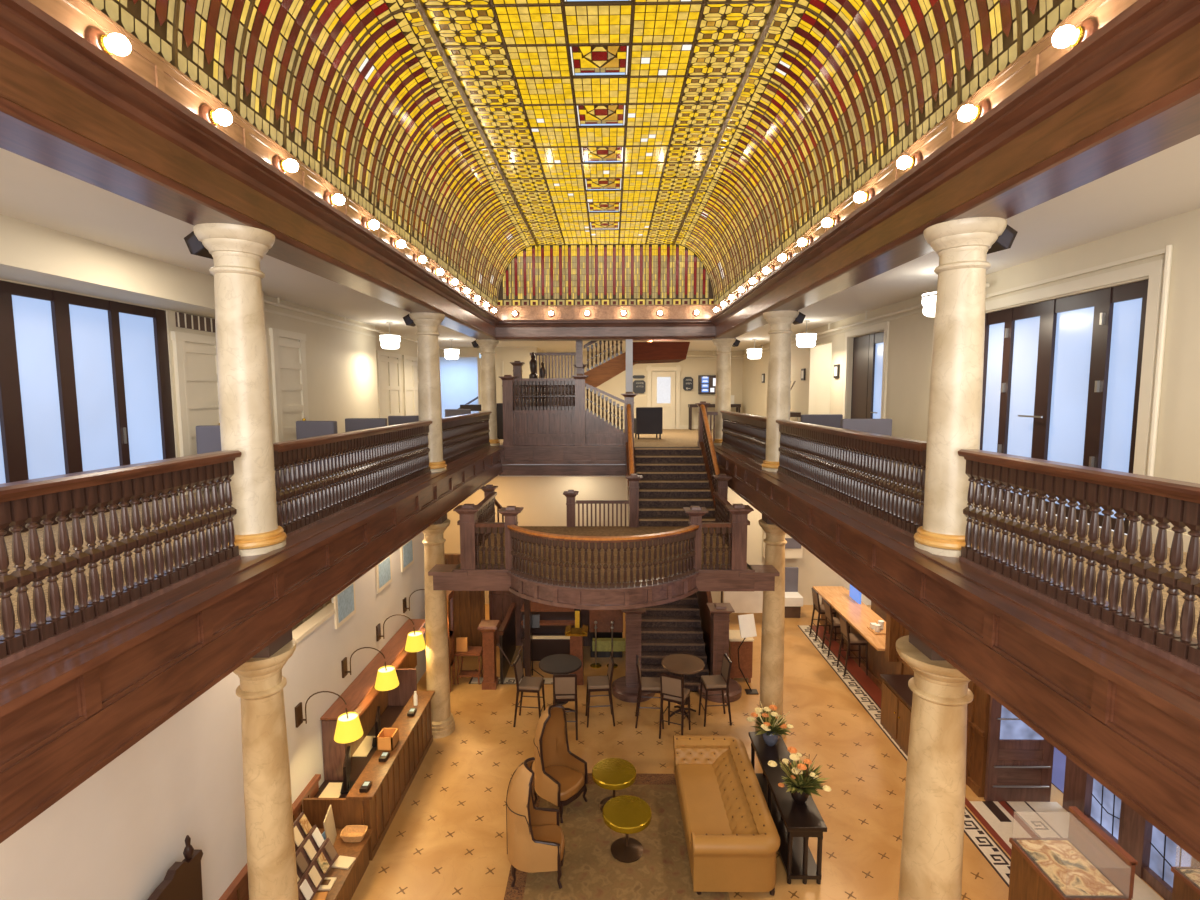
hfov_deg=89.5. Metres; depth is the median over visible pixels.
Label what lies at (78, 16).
board
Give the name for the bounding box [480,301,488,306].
bulb
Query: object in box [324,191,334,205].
socket
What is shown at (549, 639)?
upright piano
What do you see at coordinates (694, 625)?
staircase
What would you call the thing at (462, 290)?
bulb
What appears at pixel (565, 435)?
staircase
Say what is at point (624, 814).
pedestal table
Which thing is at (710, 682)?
bar chair
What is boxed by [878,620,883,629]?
cup
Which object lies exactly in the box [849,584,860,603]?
screen
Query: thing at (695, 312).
bulb
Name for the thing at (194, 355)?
door
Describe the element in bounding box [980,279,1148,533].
door
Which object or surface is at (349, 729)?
wall sconce
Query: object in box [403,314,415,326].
wall speaker
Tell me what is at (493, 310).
bulb
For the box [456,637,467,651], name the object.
card sign
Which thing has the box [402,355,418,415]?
door
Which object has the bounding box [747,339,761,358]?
ceiling lamp
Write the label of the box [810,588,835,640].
bar chair
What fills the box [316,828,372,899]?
countertop
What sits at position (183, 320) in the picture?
vent grille
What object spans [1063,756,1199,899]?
wall
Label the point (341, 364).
wall
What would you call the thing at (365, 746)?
paper sheet
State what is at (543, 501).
wall
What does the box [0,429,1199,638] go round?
floor
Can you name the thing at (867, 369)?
door
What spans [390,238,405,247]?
bulb
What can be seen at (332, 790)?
paper sheet
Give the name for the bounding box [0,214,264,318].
wall
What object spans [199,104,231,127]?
bulb
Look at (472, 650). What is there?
side table
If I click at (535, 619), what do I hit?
music stand
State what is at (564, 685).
bar chair
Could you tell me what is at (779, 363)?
marble column
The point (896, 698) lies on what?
base cabinet
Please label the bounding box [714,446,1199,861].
beam
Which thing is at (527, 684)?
bar chair
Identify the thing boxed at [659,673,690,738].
bar chair
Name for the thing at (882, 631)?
tray
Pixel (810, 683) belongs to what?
floor
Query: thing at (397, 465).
balustrade
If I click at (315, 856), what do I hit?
brochure rack
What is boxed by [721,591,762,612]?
table
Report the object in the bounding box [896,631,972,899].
marble column
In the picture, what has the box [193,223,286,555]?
marble column
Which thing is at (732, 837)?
sofa
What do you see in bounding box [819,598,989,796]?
wall
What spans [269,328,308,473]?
door
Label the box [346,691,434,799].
countertop
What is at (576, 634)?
newel post
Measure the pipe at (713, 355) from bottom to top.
0.248 m
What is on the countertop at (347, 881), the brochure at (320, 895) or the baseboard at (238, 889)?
the brochure at (320, 895)
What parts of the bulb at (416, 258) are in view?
bulb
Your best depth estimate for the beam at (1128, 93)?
3.90 m
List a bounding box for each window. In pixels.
[0,280,177,536]
[439,357,478,417]
[1091,779,1120,838]
[1149,826,1191,887]
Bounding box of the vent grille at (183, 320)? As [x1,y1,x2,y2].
[175,312,215,332]
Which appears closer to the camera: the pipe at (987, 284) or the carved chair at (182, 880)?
the carved chair at (182, 880)
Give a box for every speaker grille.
[187,235,204,254]
[405,316,413,325]
[795,314,802,323]
[996,229,1013,248]
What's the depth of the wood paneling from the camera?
15.08 m
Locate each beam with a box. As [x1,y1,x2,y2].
[0,0,501,339]
[0,446,504,842]
[496,319,715,340]
[709,0,1199,338]
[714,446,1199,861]
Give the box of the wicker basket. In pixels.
[340,825,367,841]
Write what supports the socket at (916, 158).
attached to the bulb at (903, 162)
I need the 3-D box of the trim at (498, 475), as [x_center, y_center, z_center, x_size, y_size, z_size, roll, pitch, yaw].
[-2.258,0.578,17.120,5.950,0.060,2.100,0,5,1]
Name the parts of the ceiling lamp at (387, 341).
lamp shade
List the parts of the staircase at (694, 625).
panel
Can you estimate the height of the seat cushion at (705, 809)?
0.160 m
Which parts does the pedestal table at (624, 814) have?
stem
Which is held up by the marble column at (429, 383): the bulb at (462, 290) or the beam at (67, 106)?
the beam at (67, 106)
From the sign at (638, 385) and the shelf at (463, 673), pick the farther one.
the sign at (638, 385)
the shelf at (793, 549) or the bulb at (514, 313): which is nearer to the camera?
the bulb at (514, 313)
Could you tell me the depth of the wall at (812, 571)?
17.91 m
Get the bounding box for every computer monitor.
[340,746,355,793]
[372,706,380,746]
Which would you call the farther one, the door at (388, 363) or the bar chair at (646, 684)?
the door at (388, 363)
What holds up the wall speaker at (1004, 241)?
attached to the marble column at (961, 246)
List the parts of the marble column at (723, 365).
moulding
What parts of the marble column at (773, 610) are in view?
moulding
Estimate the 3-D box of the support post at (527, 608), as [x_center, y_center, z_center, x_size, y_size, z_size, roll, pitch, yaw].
[-1.556,3.549,12.979,0.120,3.120,0.120,0,5,1]
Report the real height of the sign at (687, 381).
0.520 m
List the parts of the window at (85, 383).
frosted pane, frosted pane, frosted pane, handle, frosted pane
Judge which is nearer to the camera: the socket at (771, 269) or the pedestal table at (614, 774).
the pedestal table at (614, 774)
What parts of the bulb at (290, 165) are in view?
bulb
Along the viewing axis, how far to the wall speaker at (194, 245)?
5.15 m
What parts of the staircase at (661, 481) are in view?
handrail, handrail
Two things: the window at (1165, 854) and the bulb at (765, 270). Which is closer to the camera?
the window at (1165, 854)
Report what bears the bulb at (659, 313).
attached to the board at (706, 311)
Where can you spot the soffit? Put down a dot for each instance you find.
(643, 352)
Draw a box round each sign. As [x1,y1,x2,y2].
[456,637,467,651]
[633,375,644,377]
[633,380,645,392]
[683,377,692,390]
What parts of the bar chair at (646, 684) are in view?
leg, seat, seat frame, leg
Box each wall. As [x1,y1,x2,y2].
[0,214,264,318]
[0,279,417,494]
[0,532,425,899]
[439,347,543,411]
[443,476,626,603]
[444,553,484,655]
[544,351,742,424]
[711,487,870,604]
[742,208,1199,551]
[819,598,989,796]
[871,601,886,620]
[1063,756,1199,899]
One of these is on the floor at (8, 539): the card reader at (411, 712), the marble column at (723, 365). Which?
the marble column at (723, 365)
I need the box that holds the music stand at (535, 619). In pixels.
[523,615,543,676]
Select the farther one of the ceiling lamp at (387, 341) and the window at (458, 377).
the window at (458, 377)
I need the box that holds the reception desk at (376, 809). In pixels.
[303,669,434,860]
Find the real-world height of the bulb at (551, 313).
0.170 m
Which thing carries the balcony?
on the support post at (527, 608)
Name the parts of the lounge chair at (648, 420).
arm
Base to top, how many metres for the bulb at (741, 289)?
0.170 m
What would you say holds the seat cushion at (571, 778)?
on the chair at (560, 776)
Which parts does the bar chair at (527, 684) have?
leg, frame, backrest, leg, seat, seat frame, leg, leg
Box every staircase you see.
[498,339,651,475]
[612,591,741,702]
[625,401,731,526]
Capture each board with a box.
[28,0,494,314]
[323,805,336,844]
[495,304,716,319]
[716,0,1137,312]
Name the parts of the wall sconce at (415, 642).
plate, curved arm, lamp shade, lamp shade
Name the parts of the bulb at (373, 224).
bulb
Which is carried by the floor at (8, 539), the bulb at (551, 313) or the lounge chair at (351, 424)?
the lounge chair at (351, 424)
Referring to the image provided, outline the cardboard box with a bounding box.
[376,728,398,750]
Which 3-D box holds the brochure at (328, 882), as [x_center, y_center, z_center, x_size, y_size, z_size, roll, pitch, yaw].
[-3.268,5.153,7.192,0.200,0.024,0.170,0,5,1]
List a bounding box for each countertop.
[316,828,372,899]
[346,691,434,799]
[812,586,885,650]
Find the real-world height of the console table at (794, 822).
0.820 m
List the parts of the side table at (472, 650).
leg, leg, leg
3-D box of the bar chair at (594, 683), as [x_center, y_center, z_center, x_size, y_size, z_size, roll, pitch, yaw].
[-0.001,4.613,11.640,0.542,1.249,0.458,-1,5,-5]
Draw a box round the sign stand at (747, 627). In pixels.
[738,614,758,694]
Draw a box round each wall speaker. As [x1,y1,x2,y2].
[184,231,212,258]
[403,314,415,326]
[471,339,478,347]
[732,338,739,346]
[793,310,805,324]
[987,225,1017,253]
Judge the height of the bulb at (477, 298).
0.170 m
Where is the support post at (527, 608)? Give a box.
[524,599,531,676]
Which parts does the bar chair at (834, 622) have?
leg, backrest, leg, seat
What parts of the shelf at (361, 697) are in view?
moulding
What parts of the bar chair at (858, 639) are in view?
leg, backrest, frame, leg, seat, seat frame, leg, leg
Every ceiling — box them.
[0,134,1199,351]
[87,0,1086,305]
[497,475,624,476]
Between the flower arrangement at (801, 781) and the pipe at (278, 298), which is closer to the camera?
the flower arrangement at (801, 781)
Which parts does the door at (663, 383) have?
curtained pane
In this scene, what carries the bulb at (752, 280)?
attached to the board at (1042, 54)
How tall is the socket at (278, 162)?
0.170 m
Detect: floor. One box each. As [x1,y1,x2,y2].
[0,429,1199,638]
[351,604,1164,899]
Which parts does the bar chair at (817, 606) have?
leg, backrest, leg, seat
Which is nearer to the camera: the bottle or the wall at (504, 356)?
the bottle
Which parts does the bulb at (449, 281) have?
bulb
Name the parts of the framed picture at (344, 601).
panel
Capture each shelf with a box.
[320,619,424,780]
[458,670,481,676]
[755,773,821,879]
[762,530,802,557]
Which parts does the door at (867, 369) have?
frosted pane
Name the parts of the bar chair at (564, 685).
leg, frame, backrest, seat, seat frame, leg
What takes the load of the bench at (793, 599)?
on the floor at (810, 683)
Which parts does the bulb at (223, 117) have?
bulb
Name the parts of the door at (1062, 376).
frosted pane, frosted pane, lever handle, frosted pane, frosted pane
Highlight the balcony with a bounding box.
[428,484,779,609]
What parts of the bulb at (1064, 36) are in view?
bulb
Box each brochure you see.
[312,892,327,899]
[318,877,336,890]
[332,856,355,868]
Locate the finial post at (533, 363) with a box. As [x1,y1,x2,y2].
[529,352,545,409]
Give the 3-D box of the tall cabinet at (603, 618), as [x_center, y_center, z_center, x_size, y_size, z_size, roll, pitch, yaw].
[0.147,4.053,14.597,0.870,1.800,0.600,0,5,1]
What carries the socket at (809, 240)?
attached to the bulb at (801, 242)
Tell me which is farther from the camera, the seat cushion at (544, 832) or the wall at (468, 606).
the wall at (468, 606)
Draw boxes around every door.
[171,312,219,494]
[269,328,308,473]
[376,350,401,425]
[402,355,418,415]
[646,365,681,428]
[815,343,831,413]
[851,331,883,418]
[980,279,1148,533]
[984,696,1053,801]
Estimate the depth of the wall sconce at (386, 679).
9.49 m
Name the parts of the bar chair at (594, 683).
leg, leg, seat, seat frame, backrest, leg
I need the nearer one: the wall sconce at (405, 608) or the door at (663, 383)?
the wall sconce at (405, 608)
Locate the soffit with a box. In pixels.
[633,342,689,363]
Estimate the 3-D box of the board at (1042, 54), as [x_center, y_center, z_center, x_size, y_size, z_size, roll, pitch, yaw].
[2.886,-2.703,6.910,0.118,0.365,17.360,0,5,1]
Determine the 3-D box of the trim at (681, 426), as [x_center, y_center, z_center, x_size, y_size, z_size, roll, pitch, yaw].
[2.764,-2.162,23.238,5.400,2.730,0.040,0,5,1]
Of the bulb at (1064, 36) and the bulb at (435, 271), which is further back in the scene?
the bulb at (435, 271)
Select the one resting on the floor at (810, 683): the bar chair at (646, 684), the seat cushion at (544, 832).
the bar chair at (646, 684)
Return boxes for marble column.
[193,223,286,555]
[233,628,298,899]
[409,312,446,472]
[422,514,454,738]
[476,339,499,445]
[712,338,735,445]
[755,514,786,738]
[762,310,798,471]
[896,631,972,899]
[914,217,1006,556]
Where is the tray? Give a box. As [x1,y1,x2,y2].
[867,626,885,634]
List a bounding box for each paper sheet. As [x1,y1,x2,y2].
[318,782,341,797]
[352,736,374,756]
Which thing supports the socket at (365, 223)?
attached to the bulb at (373, 224)
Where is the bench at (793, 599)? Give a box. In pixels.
[785,567,802,617]
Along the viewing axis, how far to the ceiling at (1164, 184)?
5.85 m
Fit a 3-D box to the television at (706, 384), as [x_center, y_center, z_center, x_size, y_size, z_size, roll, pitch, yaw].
[4.242,-2.493,23.127,0.960,0.720,0.090,0,5,1]
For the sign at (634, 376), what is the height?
0.120 m
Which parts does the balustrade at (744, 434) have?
rail, rail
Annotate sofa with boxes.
[673,735,779,895]
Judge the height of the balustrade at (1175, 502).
0.920 m
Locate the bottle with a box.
[413,691,417,705]
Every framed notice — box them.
[801,368,805,379]
[833,364,839,377]
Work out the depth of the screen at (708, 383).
23.09 m
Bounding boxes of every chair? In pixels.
[147,835,202,899]
[196,425,223,485]
[296,421,355,475]
[345,418,386,462]
[388,416,418,442]
[445,409,470,416]
[506,757,564,888]
[513,654,545,726]
[533,705,587,822]
[553,674,577,740]
[585,653,614,727]
[634,407,662,438]
[635,655,663,728]
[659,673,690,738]
[698,653,731,726]
[801,414,842,427]
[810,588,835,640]
[822,600,849,655]
[836,615,867,675]
[840,419,891,464]
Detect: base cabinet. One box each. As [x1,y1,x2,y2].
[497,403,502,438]
[880,674,913,756]
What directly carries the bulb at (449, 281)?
attached to the board at (78, 16)
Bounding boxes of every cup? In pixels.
[875,624,880,631]
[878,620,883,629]
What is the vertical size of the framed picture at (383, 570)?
0.580 m
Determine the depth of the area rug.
8.20 m
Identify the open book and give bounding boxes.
[738,614,756,637]
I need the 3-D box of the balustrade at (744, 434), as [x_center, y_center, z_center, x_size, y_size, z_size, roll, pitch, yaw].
[3.166,-0.345,13.423,0.170,0.920,4.690,0,5,1]
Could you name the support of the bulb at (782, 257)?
attached to the board at (1042, 54)
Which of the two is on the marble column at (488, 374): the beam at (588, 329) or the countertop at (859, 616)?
the beam at (588, 329)
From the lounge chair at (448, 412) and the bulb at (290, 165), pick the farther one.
the lounge chair at (448, 412)
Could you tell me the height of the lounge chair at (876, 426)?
0.970 m
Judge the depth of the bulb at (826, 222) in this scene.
7.24 m
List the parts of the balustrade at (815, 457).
rail, rail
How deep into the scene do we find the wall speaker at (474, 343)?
15.88 m
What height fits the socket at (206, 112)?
0.170 m
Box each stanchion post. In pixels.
[590,621,600,668]
[607,621,617,667]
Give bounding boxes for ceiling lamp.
[380,322,400,348]
[444,339,458,359]
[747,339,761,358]
[796,320,816,347]
[921,292,936,316]
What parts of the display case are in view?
printed panel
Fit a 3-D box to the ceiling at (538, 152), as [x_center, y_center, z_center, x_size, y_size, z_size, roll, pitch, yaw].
[-0.002,-3.782,7.234,5.960,1.750,18.115,0,5,1]
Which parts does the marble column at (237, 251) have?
moulding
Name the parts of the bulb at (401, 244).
bulb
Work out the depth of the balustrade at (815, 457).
7.03 m
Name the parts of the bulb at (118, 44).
bulb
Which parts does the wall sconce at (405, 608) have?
plate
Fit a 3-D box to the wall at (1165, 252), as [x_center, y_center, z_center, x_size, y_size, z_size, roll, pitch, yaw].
[5.319,-1.147,11.107,0.215,2.980,24.500,0,5,1]
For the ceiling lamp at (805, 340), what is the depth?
13.20 m
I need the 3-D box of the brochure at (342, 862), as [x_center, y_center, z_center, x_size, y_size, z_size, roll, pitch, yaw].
[-3.183,5.124,7.519,0.220,0.020,0.170,1,5,9]
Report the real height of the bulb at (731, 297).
0.170 m
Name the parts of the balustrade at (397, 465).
rail, rail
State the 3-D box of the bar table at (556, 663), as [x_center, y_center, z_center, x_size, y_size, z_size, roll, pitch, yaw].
[-0.772,4.685,11.859,0.840,1.067,0.840,0,5,1]
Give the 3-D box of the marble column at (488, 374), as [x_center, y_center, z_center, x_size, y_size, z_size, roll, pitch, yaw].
[-2.954,-1.504,16.060,0.604,2.770,0.604,0,5,1]
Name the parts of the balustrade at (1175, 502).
rail, rail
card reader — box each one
[359,781,371,792]
[379,752,389,761]
[407,708,415,715]
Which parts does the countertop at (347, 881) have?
panel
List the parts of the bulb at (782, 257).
bulb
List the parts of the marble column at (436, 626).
moulding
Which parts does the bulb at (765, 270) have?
bulb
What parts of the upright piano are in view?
leg, lid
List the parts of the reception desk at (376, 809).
panel, panel, panel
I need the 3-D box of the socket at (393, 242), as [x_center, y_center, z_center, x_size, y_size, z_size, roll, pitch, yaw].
[-2.801,-2.811,8.263,0.065,0.170,0.170,0,5,1]
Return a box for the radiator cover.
[592,638,624,650]
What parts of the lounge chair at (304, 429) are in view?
backrest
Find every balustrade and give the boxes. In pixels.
[0,450,241,666]
[273,420,431,537]
[442,411,491,465]
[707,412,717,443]
[720,411,766,464]
[776,420,926,537]
[958,449,1199,674]
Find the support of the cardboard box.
on the reception desk at (376, 809)
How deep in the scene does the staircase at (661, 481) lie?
14.13 m
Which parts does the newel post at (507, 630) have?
rail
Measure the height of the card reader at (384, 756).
0.056 m
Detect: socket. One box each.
[86,27,113,57]
[199,104,218,127]
[273,155,286,173]
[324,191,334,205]
[361,217,369,229]
[390,238,397,247]
[413,254,419,262]
[432,267,436,274]
[769,265,773,273]
[785,252,791,260]
[806,236,812,245]
[831,215,839,226]
[864,188,874,202]
[909,152,921,168]
[972,100,990,121]
[1070,18,1096,49]
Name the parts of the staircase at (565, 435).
landing rail, landing panel, rail, rising rail, sloping rail, square post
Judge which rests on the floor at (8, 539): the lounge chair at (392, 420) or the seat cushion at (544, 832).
the lounge chair at (392, 420)
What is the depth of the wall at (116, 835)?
6.11 m
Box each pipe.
[264,297,446,348]
[686,352,740,356]
[742,283,989,355]
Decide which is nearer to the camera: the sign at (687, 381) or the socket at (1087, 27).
the socket at (1087, 27)
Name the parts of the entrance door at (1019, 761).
panel, glass pane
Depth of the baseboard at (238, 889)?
6.94 m
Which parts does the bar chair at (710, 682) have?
leg, leg, seat, seat frame, leg, backrest, frame, leg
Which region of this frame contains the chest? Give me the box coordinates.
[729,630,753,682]
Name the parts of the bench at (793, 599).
seat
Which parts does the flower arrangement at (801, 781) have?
flower, flower, flower, flower, flower, flower, flower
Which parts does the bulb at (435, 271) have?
bulb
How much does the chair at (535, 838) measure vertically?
1.543 m
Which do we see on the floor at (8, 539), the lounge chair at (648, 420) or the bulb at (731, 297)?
the lounge chair at (648, 420)
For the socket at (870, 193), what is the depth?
6.28 m
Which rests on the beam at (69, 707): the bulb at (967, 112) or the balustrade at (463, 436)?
the balustrade at (463, 436)
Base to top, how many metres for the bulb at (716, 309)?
0.170 m
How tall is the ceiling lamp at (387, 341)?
0.580 m
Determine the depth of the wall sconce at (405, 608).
12.35 m
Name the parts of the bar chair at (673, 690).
leg, leg, backrest, frame, seat, seat frame, leg, leg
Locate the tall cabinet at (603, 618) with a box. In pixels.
[589,610,622,657]
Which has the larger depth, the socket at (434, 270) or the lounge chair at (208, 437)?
the socket at (434, 270)
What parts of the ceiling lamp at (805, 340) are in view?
lamp shade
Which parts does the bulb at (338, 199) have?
bulb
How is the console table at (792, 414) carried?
on the floor at (8, 539)
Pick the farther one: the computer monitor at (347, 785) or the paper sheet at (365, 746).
the paper sheet at (365, 746)
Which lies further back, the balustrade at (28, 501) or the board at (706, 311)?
the board at (706, 311)
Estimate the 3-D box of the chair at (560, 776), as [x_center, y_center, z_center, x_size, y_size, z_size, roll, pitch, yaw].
[-0.642,4.681,9.253,0.774,1.543,0.712,4,7,36]
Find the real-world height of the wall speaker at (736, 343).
0.245 m
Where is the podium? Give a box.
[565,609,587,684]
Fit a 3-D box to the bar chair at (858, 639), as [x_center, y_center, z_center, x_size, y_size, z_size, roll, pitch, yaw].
[5.723,4.401,13.685,0.542,1.249,0.458,0,5,1]
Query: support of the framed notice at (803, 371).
attached to the wall at (1165, 252)
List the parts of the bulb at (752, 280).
bulb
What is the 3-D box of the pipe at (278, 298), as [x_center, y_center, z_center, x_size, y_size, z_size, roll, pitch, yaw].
[-5.173,-2.907,15.029,0.056,0.148,11.300,0,5,1]
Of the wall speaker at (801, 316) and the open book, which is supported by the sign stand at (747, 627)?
the open book
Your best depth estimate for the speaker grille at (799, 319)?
10.49 m
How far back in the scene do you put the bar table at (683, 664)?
11.77 m
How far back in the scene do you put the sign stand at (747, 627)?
12.66 m
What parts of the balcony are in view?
rail, straight rail, descending rail, rail, bow rail, bow rail, bow moulding, straight rail, rail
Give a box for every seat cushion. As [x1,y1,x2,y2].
[532,824,564,861]
[545,765,584,800]
[675,763,731,854]
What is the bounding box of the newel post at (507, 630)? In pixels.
[477,602,523,689]
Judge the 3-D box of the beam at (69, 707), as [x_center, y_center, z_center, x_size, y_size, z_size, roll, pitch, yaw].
[-3.010,1.023,7.540,0.800,0.685,16.720,0,5,1]
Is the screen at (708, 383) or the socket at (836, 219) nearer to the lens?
the socket at (836, 219)
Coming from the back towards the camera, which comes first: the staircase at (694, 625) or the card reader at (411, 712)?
the staircase at (694, 625)
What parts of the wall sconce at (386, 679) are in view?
plate, curved arm, lamp shade, lamp shade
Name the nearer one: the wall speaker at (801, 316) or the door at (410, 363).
the wall speaker at (801, 316)
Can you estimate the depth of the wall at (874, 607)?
16.21 m
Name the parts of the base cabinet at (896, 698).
door, door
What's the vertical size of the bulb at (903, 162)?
0.170 m
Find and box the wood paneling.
[489,590,589,645]
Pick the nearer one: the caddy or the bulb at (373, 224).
the bulb at (373, 224)
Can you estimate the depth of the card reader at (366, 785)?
8.21 m
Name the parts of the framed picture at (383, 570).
panel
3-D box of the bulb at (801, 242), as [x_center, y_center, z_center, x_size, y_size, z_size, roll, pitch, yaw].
[2.777,-2.826,8.231,0.178,0.170,0.170,0,5,1]
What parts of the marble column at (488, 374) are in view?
moulding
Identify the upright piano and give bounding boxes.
[521,601,580,667]
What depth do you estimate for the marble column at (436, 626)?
11.05 m
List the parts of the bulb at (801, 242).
bulb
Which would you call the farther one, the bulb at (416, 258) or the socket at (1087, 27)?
the bulb at (416, 258)
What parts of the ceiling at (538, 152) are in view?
glass panel, glass panel, glass panel, glass panel, glass panel, glass panel, glass panel, glass panel, glass panel, glass panel, glass panel, glass panel, glass panel, glass panel, glass panel, glass panel, glass panel, glass panel, lunette glass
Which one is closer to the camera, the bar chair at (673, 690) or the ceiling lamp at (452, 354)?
the bar chair at (673, 690)
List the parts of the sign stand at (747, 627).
curved stem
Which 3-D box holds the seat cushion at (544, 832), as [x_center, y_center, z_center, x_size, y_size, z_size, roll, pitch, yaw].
[-0.814,5.197,7.964,0.697,0.140,0.603,-1,5,-5]
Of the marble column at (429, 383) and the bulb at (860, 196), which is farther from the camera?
the marble column at (429, 383)
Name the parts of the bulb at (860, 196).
bulb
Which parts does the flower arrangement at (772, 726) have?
flower, flower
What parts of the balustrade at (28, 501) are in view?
rail, rail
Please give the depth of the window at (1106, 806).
8.53 m
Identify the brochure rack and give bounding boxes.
[293,812,337,899]
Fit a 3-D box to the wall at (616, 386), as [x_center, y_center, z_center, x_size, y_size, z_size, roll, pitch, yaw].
[1.695,-2.294,23.338,7.860,2.980,0.150,0,5,1]
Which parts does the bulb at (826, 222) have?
bulb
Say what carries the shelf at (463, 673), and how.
attached to the side table at (472, 650)
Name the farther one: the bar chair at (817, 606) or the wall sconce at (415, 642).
the bar chair at (817, 606)
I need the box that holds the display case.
[1171,867,1199,899]
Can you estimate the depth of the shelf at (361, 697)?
9.81 m
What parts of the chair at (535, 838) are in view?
leg, leg, seat rail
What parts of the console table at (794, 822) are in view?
leg, leg, leg, leg, leg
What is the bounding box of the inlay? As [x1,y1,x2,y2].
[378,703,983,899]
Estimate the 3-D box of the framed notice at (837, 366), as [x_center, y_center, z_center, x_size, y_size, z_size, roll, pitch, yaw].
[5.283,-1.756,13.511,0.045,0.300,0.260,0,5,1]
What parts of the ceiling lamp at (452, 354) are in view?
lamp shade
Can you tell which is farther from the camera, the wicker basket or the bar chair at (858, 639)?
the bar chair at (858, 639)
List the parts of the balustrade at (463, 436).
rail, rail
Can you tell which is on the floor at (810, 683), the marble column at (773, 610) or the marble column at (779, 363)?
the marble column at (773, 610)
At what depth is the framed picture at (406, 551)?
12.44 m
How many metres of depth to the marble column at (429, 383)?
10.62 m
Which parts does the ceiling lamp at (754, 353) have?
lamp shade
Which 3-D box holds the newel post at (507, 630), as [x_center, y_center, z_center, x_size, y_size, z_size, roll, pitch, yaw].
[-2.093,4.327,13.851,0.954,1.410,2.110,0,5,1]
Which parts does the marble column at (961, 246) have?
moulding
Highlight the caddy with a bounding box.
[867,620,885,634]
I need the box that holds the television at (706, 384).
[698,375,715,393]
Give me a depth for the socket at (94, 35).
3.47 m
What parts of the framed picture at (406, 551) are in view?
panel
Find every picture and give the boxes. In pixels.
[321,879,330,884]
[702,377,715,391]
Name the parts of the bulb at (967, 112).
bulb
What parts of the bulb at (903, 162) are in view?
bulb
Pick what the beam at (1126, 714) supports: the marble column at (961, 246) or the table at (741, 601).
the marble column at (961, 246)
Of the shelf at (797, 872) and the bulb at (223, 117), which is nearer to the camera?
the bulb at (223, 117)
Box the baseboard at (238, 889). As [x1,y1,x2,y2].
[219,774,320,899]
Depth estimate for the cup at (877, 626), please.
13.11 m
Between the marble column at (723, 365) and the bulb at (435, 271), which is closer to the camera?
the bulb at (435, 271)
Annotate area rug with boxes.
[504,773,729,899]
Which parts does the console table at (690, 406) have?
leg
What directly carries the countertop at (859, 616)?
on the floor at (810, 683)
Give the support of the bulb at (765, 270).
attached to the board at (1042, 54)
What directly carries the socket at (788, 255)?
attached to the bulb at (782, 257)
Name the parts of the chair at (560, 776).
leg, leg, seat rail, leg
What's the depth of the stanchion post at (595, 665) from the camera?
13.98 m
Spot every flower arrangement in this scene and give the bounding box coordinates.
[746,701,792,745]
[768,747,831,803]
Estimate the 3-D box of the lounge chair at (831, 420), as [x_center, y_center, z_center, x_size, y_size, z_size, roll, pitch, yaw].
[4.387,-0.245,12.272,0.800,0.970,0.660,0,5,1]
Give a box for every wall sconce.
[295,691,362,743]
[341,647,398,690]
[376,614,425,651]
[403,589,424,612]
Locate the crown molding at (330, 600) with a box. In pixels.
[292,599,331,630]
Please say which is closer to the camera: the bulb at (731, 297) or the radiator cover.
the bulb at (731, 297)
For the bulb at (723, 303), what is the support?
attached to the board at (1042, 54)
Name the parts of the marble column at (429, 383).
moulding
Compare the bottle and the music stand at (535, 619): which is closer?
the bottle
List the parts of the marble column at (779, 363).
moulding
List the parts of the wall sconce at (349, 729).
plate, curved arm, lamp shade, lamp shade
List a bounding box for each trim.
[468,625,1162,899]
[612,357,742,428]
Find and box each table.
[455,646,482,684]
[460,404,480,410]
[539,654,581,710]
[592,758,636,811]
[602,795,651,862]
[661,654,704,721]
[688,404,740,429]
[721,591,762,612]
[749,732,826,884]
[790,411,800,421]
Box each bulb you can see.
[86,27,130,57]
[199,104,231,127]
[273,155,297,173]
[324,191,344,205]
[361,217,378,229]
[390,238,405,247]
[413,254,426,262]
[432,267,443,274]
[447,277,457,284]
[460,287,469,293]
[471,294,479,300]
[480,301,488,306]
[489,307,496,312]
[512,311,518,316]
[548,310,554,316]
[584,310,590,316]
[620,310,626,316]
[656,310,662,316]
[693,310,698,315]
[714,306,721,311]
[721,300,728,305]
[729,293,737,299]
[738,285,747,292]
[749,276,759,283]
[762,265,773,273]
[778,252,791,261]
[798,236,812,245]
[822,215,839,226]
[854,188,874,202]
[897,152,921,168]
[958,100,990,121]
[1052,18,1096,49]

